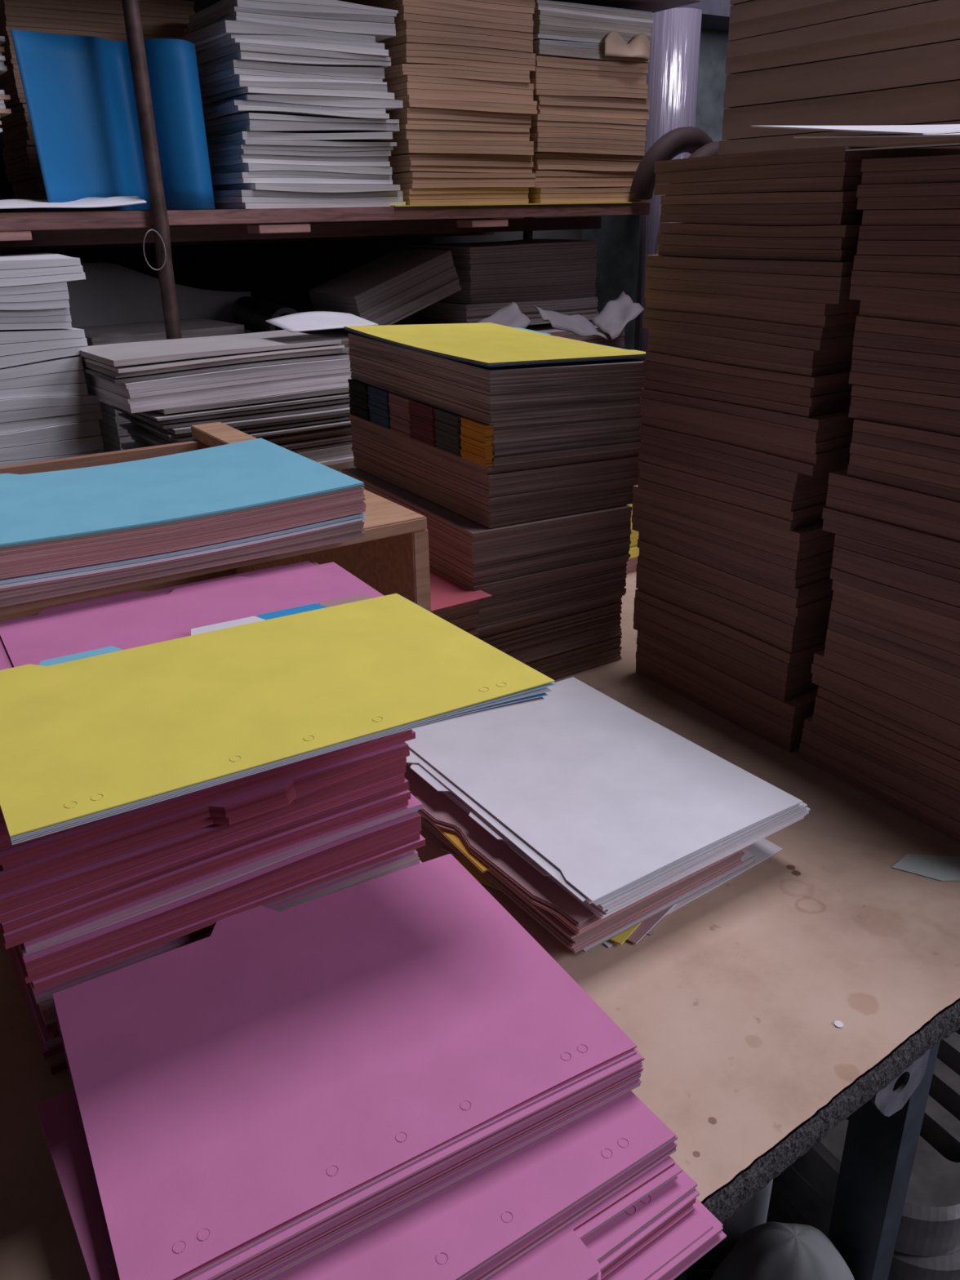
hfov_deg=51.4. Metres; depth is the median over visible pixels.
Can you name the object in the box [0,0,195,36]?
bundle
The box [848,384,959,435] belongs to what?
bundle
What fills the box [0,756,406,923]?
bundle
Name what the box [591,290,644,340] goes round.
paper sheet
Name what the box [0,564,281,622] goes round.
bundle
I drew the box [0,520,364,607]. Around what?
bundle
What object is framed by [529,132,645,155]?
bundle
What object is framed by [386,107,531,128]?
bundle
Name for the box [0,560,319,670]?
sheet
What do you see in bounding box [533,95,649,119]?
bundle
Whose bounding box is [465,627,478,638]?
bundle
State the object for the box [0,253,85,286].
bundle
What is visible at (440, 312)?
bundle
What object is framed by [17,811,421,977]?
bundle
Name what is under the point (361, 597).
sheet
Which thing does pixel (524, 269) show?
bundle
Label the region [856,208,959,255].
bundle
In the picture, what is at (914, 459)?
bundle
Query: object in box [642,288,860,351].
bundle
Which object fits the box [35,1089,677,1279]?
bundle
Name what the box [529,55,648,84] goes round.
bundle
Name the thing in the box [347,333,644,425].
bundle
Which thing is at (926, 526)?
bundle
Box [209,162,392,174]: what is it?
bundle
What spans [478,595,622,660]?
bundle
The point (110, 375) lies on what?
bundle
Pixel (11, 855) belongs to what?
bundle
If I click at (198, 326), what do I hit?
bundle
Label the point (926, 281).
bundle
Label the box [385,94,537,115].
bundle
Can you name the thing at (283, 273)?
wall
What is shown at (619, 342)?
bundle
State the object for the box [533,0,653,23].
bundle
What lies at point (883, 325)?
bundle
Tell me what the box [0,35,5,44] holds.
bundle
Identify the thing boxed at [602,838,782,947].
sheet
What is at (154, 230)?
wire loop
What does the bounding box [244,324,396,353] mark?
bundle
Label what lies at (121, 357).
bundle
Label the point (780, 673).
bundle
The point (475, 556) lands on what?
bundle
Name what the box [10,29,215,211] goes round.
binder
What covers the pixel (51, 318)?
bundle
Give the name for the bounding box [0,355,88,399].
bundle
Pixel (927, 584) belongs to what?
bundle
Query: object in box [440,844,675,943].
sheet
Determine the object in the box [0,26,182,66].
bundle
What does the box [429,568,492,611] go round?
sheet
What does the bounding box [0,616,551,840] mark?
sheet
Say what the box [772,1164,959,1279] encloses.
plate
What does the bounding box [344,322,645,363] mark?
sheet
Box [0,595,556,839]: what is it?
sheet
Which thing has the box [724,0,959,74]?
paper ream
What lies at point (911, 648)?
bundle
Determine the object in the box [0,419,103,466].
bundle
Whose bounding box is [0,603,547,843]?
sheet
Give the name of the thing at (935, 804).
bundle
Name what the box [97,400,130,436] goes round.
bundle
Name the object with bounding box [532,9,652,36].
bundle
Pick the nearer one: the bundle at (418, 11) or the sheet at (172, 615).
the sheet at (172, 615)
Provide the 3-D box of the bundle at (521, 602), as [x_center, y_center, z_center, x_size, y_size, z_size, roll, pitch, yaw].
[-0.004,-0.106,1.273,0.228,0.056,0.323,-15,27,-30]
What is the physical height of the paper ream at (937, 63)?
0.043 m
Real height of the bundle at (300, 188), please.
0.015 m
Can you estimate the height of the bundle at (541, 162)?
0.032 m
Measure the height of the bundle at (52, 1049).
0.033 m
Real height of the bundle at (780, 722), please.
0.056 m
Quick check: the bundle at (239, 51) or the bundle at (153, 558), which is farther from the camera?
the bundle at (239, 51)
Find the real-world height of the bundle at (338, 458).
0.046 m
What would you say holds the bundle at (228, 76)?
on the bundle at (238, 88)
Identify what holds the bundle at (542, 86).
on the bundle at (584, 106)
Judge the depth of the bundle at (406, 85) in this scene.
1.73 m
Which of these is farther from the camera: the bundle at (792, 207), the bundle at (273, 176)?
the bundle at (273, 176)
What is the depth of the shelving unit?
1.64 m
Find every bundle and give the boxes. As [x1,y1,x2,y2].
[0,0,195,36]
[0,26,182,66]
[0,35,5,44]
[0,46,7,75]
[0,63,26,108]
[0,89,11,118]
[0,103,34,146]
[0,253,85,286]
[0,281,70,310]
[0,307,71,329]
[0,327,88,368]
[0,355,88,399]
[0,391,102,434]
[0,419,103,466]
[0,483,364,548]
[0,486,365,578]
[0,511,366,588]
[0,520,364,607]
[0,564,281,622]
[0,728,415,871]
[0,742,409,894]
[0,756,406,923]
[0,777,410,949]
[0,807,8,835]
[1,140,42,182]
[8,946,67,1074]
[11,177,171,212]
[14,831,426,991]
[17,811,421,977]
[19,793,422,955]
[29,848,417,1004]
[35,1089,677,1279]
[38,857,422,1037]
[53,1000,644,1279]
[72,317,244,346]
[78,329,344,373]
[82,346,349,383]
[83,357,351,413]
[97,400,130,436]
[99,426,135,452]
[105,386,350,429]
[118,406,351,444]
[120,442,356,472]
[127,430,351,453]
[175,853,637,1279]
[177,20,375,48]
[183,6,395,41]
[187,0,398,27]
[194,190,405,209]
[195,34,388,56]
[195,42,391,72]
[198,59,384,79]
[199,67,386,91]
[200,80,394,106]
[202,94,403,111]
[203,99,389,121]
[204,112,399,138]
[206,131,392,146]
[207,139,396,155]
[208,149,391,167]
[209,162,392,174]
[210,170,392,186]
[212,182,399,192]
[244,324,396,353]
[308,248,462,333]
[341,467,632,591]
[344,0,535,13]
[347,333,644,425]
[347,378,641,466]
[349,413,639,528]
[371,124,529,142]
[375,20,533,53]
[377,0,533,33]
[377,187,528,204]
[382,63,529,83]
[382,75,533,101]
[383,139,533,156]
[384,43,535,71]
[384,172,535,189]
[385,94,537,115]
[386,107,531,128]
[386,154,533,173]
[404,764,609,932]
[406,763,810,919]
[411,296,598,324]
[412,239,597,303]
[421,816,749,953]
[431,600,479,631]
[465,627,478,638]
[475,560,627,633]
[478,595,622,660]
[484,1155,682,1279]
[518,630,622,679]
[524,186,647,203]
[524,320,624,348]
[527,114,646,136]
[528,170,635,188]
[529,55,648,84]
[529,77,648,99]
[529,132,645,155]
[531,25,651,44]
[531,153,643,172]
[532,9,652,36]
[532,39,649,62]
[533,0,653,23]
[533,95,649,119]
[581,1169,699,1279]
[582,848,755,952]
[604,1198,726,1279]
[626,503,639,558]
[626,556,637,572]
[631,484,835,588]
[633,589,825,701]
[635,532,833,653]
[635,631,817,752]
[637,433,847,530]
[639,388,857,475]
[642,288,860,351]
[643,351,852,417]
[644,254,860,303]
[648,328,853,376]
[653,146,959,195]
[657,222,861,261]
[660,190,951,225]
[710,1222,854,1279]
[798,715,959,841]
[810,649,959,749]
[811,685,959,791]
[822,468,959,568]
[823,579,959,711]
[829,533,959,620]
[846,418,959,501]
[848,254,959,310]
[848,345,959,396]
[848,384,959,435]
[852,300,959,356]
[856,154,959,209]
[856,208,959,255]
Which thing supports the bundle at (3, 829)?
on the bundle at (11, 855)
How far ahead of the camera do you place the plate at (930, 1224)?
0.91 m
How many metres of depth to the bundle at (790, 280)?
0.92 m
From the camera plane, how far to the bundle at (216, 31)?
1.55 m
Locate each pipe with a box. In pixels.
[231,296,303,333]
[634,7,702,359]
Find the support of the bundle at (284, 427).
on the bundle at (344, 437)
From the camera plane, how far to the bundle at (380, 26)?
1.58 m
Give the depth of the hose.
1.94 m
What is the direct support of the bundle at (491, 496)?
on the bundle at (475, 556)
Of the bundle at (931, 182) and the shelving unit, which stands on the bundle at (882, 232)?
the bundle at (931, 182)
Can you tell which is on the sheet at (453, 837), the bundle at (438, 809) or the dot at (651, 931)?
the bundle at (438, 809)
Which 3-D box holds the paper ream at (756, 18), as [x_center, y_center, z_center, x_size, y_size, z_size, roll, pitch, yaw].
[0.795,-0.883,1.415,0.751,0.044,0.476,-15,27,-30]
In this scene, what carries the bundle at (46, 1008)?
on the bundle at (52, 1049)
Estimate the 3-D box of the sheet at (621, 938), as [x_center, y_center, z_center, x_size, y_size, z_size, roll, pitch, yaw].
[0.084,0.189,0.863,0.170,0.001,0.150,16,28,34]
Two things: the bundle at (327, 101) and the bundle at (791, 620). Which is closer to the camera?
the bundle at (791, 620)
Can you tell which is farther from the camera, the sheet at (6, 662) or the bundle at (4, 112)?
the bundle at (4, 112)
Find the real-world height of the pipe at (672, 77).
1.645 m
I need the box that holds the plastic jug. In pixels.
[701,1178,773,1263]
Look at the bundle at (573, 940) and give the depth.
0.78 m
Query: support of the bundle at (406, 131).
on the bundle at (407, 146)
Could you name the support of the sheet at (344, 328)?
on the sheet at (344, 329)
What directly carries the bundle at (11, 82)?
on the bundle at (16, 126)
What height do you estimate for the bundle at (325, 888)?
0.023 m
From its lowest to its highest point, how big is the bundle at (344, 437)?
0.024 m
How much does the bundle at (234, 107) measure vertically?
0.020 m
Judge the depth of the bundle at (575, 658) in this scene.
1.21 m
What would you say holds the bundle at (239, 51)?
on the bundle at (348, 72)
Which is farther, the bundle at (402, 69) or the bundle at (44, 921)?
the bundle at (402, 69)
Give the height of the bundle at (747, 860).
0.006 m
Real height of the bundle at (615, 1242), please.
0.015 m
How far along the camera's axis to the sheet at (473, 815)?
0.78 m
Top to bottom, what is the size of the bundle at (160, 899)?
0.015 m
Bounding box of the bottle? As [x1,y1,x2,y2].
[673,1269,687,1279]
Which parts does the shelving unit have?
post, post, cross rail, cross rail, post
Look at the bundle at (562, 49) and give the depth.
1.82 m
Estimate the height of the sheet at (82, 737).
0.002 m
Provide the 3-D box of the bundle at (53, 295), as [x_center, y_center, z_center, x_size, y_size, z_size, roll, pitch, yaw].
[-0.755,-0.474,1.362,0.320,0.041,0.243,-15,27,-30]
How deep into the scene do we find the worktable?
0.73 m
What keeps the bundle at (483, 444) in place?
on the bundle at (491, 496)
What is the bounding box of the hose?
[629,126,721,359]
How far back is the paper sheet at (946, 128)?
0.83 m
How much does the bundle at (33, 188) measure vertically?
0.057 m
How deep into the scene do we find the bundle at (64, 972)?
0.67 m
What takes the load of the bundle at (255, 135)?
on the bundle at (289, 145)
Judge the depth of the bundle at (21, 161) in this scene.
1.71 m
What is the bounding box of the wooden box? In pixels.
[0,422,431,621]
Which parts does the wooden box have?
panel, panel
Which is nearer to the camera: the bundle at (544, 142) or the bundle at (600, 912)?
the bundle at (600, 912)
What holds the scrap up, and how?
attached to the bundle at (540, 32)
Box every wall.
[0,120,582,324]
[582,28,730,350]
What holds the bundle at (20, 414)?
on the bundle at (82, 437)
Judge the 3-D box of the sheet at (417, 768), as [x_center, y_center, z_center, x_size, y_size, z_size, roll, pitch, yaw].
[0.084,0.115,0.878,0.234,0.003,0.297,-15,27,-30]
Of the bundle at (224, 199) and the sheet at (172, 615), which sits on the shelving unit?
the bundle at (224, 199)
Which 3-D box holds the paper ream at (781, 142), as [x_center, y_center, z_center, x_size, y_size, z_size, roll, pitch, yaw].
[0.797,-0.726,1.483,0.751,0.042,0.477,-15,27,-30]
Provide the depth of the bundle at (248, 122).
1.62 m
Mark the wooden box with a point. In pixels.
(393, 557)
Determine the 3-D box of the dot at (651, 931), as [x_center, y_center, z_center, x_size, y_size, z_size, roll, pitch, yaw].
[0.133,0.228,0.777,0.006,0.001,0.006,-15,28,-30]
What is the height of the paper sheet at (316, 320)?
0.018 m
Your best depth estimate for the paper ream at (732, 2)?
1.39 m
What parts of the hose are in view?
handle, handle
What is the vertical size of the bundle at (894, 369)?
0.038 m
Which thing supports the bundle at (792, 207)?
on the bundle at (824, 242)
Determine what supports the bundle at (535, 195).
on the paper sheet at (625, 202)
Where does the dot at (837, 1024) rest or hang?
on the worktable
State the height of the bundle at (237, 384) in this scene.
0.043 m
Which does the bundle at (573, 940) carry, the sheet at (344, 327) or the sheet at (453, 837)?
the sheet at (453, 837)
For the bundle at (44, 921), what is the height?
0.023 m
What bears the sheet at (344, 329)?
on the bundle at (517, 393)
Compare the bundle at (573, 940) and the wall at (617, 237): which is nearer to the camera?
the bundle at (573, 940)
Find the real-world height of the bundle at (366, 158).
0.027 m
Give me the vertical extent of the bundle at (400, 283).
0.142 m
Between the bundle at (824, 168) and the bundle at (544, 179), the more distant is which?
the bundle at (544, 179)
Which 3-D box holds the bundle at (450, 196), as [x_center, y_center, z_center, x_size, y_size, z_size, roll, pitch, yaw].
[-0.077,-0.839,1.889,0.260,0.027,0.223,-15,27,-30]
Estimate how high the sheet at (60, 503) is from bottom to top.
0.007 m
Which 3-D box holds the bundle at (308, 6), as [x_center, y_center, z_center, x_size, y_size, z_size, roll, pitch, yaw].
[-0.314,-1.035,1.661,0.278,0.022,0.244,-15,27,-30]
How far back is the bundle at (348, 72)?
1.59 m
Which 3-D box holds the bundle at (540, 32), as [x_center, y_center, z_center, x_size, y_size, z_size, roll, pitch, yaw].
[0.155,-1.147,1.920,0.267,0.023,0.223,-15,27,-30]
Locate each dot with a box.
[647,928,653,934]
[834,1020,843,1027]
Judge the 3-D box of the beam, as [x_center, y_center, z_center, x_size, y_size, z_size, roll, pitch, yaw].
[0.702,-1.534,2.421,1.100,0.085,0.145,-15,27,-30]
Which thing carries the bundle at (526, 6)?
on the bundle at (418, 11)
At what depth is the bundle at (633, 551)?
1.52 m
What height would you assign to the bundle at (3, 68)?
0.037 m
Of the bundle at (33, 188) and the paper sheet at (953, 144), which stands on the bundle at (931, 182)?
the paper sheet at (953, 144)
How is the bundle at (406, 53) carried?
on the bundle at (402, 69)
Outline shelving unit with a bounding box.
[0,0,701,339]
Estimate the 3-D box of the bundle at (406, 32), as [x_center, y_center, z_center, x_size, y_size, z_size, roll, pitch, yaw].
[-0.074,-1.069,1.795,0.259,0.031,0.222,-15,27,-30]
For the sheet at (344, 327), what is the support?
on the sheet at (344, 328)
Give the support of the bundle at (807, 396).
on the bundle at (816, 445)
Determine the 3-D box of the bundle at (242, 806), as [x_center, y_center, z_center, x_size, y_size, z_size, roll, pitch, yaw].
[-0.223,0.079,0.728,0.281,0.018,0.222,-15,27,-30]
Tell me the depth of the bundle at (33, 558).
0.77 m
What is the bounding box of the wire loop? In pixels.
[142,229,166,271]
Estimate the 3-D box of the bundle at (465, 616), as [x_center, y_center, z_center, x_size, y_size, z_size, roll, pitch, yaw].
[-0.107,-0.060,1.155,0.090,0.034,0.251,-15,27,-30]
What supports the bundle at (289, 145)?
on the bundle at (366, 158)
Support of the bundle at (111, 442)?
on the bundle
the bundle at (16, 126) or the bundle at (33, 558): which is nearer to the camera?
the bundle at (33, 558)
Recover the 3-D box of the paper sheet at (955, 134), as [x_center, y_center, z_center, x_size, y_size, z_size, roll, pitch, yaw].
[0.422,-0.425,0.838,0.230,0.019,0.204,-10,25,-21]
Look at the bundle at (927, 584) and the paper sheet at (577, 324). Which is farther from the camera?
the paper sheet at (577, 324)
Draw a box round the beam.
[674,0,733,31]
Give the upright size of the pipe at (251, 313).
0.062 m
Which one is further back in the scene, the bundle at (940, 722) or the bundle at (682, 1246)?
the bundle at (940, 722)
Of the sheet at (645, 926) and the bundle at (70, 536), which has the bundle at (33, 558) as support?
the bundle at (70, 536)
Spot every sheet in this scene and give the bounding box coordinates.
[0,195,146,208]
[0,437,364,545]
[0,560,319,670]
[0,561,384,666]
[0,593,555,836]
[0,594,544,844]
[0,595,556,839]
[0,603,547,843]
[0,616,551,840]
[52,853,635,1279]
[66,262,252,332]
[265,311,378,332]
[343,328,645,365]
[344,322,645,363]
[344,327,645,364]
[344,328,645,366]
[384,201,648,207]
[404,678,802,902]
[406,676,667,902]
[409,710,799,903]
[417,811,490,872]
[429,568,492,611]
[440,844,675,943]
[456,855,641,945]
[468,715,804,905]
[476,302,530,328]
[509,720,807,907]
[533,306,608,340]
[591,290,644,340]
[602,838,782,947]
[751,124,959,134]
[793,132,959,137]
[845,142,959,151]
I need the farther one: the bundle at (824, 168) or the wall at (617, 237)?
the wall at (617, 237)
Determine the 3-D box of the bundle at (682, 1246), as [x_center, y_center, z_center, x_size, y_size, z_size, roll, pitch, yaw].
[-0.045,0.320,0.554,0.288,0.014,0.236,-15,27,-30]
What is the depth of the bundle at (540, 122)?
1.89 m
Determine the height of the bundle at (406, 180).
0.027 m
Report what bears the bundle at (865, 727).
on the bundle at (935, 804)
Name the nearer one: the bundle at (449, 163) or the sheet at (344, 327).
the sheet at (344, 327)
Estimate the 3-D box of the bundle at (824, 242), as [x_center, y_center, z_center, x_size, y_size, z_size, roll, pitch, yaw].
[0.370,-0.408,1.005,0.303,0.033,0.229,-15,27,-30]
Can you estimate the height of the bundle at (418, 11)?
0.034 m
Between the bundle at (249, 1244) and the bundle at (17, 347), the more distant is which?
the bundle at (17, 347)
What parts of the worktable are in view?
leg, gusset plate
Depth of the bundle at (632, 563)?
1.55 m
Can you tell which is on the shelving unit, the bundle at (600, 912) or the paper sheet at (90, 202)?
the paper sheet at (90, 202)
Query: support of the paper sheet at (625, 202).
on the shelving unit
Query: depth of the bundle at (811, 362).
0.95 m
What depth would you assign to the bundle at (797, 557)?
1.02 m
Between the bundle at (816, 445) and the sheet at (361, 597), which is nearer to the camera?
the sheet at (361, 597)
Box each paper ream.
[718,120,959,155]
[721,80,959,140]
[723,40,959,107]
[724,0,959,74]
[728,0,939,41]
[729,0,755,4]
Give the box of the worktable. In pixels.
[0,569,959,1279]
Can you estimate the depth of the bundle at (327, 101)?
1.62 m
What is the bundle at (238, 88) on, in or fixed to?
on the bundle at (327, 101)
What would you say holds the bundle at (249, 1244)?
on the bundle at (420, 1180)
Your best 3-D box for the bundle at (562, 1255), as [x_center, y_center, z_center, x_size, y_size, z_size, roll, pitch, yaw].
[-0.063,0.292,0.555,0.287,0.012,0.249,-15,27,-30]
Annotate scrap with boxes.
[604,31,650,59]
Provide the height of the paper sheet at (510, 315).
0.072 m
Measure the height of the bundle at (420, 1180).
0.028 m
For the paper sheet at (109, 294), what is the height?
0.181 m
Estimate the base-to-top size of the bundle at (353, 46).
0.022 m
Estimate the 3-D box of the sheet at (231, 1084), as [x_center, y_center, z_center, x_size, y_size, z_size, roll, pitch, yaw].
[-0.091,0.224,0.592,0.292,0.005,0.239,-15,27,-30]
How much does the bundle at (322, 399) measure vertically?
0.030 m
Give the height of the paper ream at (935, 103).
0.043 m
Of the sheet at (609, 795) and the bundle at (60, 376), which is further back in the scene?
the bundle at (60, 376)
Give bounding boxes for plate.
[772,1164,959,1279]
[791,1027,959,1256]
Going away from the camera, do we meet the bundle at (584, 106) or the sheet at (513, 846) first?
the sheet at (513, 846)
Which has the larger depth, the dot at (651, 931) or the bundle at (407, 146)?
the bundle at (407, 146)
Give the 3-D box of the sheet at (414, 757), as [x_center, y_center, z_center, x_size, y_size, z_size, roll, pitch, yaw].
[0.082,0.113,0.877,0.234,0.003,0.298,-15,27,-30]

